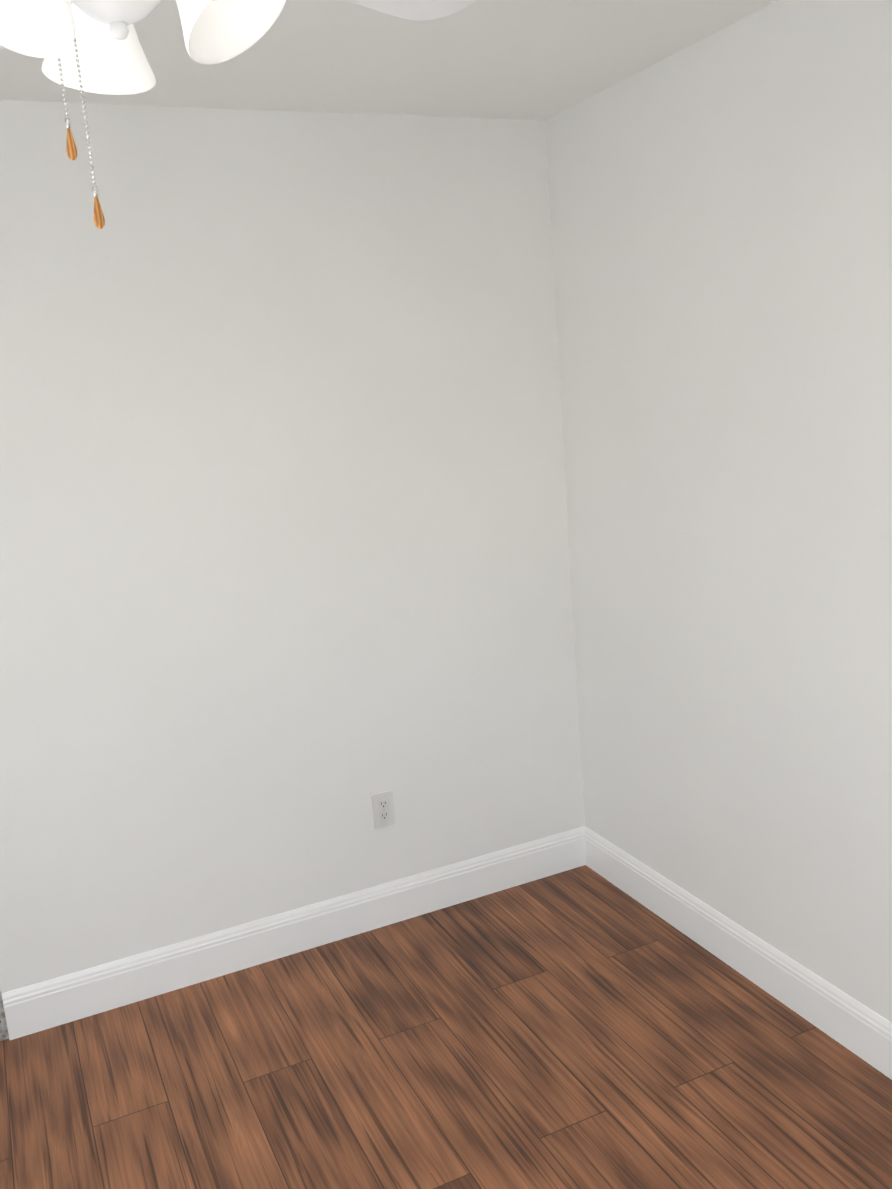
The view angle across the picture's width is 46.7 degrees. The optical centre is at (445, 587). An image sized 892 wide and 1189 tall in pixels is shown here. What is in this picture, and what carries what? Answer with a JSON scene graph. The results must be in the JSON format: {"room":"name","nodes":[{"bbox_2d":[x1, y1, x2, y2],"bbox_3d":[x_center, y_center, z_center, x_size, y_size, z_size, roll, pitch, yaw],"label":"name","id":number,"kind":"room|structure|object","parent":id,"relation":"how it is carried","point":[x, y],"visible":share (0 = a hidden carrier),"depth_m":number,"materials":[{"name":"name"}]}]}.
{"room":"empty bedroom","nodes":[
{"label":"empty bedroom","id":0,"kind":"room"},
{"bbox_2d":[0,100,584,992],"bbox_3d":[-0.891,-0.030,2.875,5.600,2.440,0.120,-9,12,-24],"label":"wall","id":1,"kind":"structure","parent":0,"point":[284,572],"depth_m":2.96,"materials":[{"name":"paint"}]},
{"bbox_2d":[0,987,8,1040],"bbox_3d":[-1.725,0.272,2.528,0.909,2.113,0.150,-9,12,-24],"label":"door frame","id":2,"kind":"structure","parent":1,"relation":"attached to","point":[4,1034],"depth_m":2.85,"materials":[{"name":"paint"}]},
{"bbox_2d":[2,827,581,1039],"bbox_3d":[-0.372,1.040,3.215,1.857,0.136,0.014,-9,12,-24],"label":"baseboard","id":3,"kind":"structure","parent":1,"relation":"attached to","point":[44,1005],"depth_m":3.15,"materials":[{"name":"paint"}]},
{"bbox_2d":[371,790,394,828],"bbox_3d":[-0.196,0.698,3.248,0.070,0.114,0.007,-9,12,-24],"label":"electrical outlet","id":4,"kind":"object","parent":1,"relation":"attached to","point":[383,809],"visible":1,"depth_m":3.25,"materials":[{"name":"white plastic"}]},
{"bbox_2d":[0,0,776,119],"bbox_3d":[-0.395,-1.054,1.382,5.800,0.060,5.020,-9,12,-24],"label":"ceiling","id":5,"kind":"structure","parent":0,"point":[529,59],"depth_m":2.45,"materials":[{"name":"paint"}]},
{"bbox_2d":[0,0,475,228],"bbox_3d":[-0.309,-0.638,0.947,0.780,0.600,0.821,-3,11,6],"label":"ceiling fan","id":6,"kind":"object","parent":5,"relation":"hanging from","point":[91,46],"visible":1,"depth_m":0.97,"materials":[{"name":"white glass"}]},
{"bbox_2d":[0,865,891,1188],"bbox_3d":[0.039,1.470,1.368,2.987,0.060,3.910,-9,12,-24],"label":"floor","id":7,"kind":"structure","parent":0,"point":[584,1027],"depth_m":2.57,"materials":[{"name":"brown wood"}]},
{"bbox_2d":[546,0,891,1022],"bbox_3d":[1.258,0.034,1.683,0.100,2.440,3.850,-9,12,-24],"label":"wall","id":8,"kind":"structure","parent":0,"point":[720,202],"depth_m":2.60,"materials":[{"name":"paint"}]},
{"bbox_2d":[582,826,891,1079],"bbox_3d":[1.275,1.162,1.926,0.014,0.136,3.750,-9,12,-24],"label":"baseboard","id":9,"kind":"structure","parent":8,"relation":"attached to","point":[857,1028],"depth_m":2.83,"materials":[{"name":"paint"}]}
]}

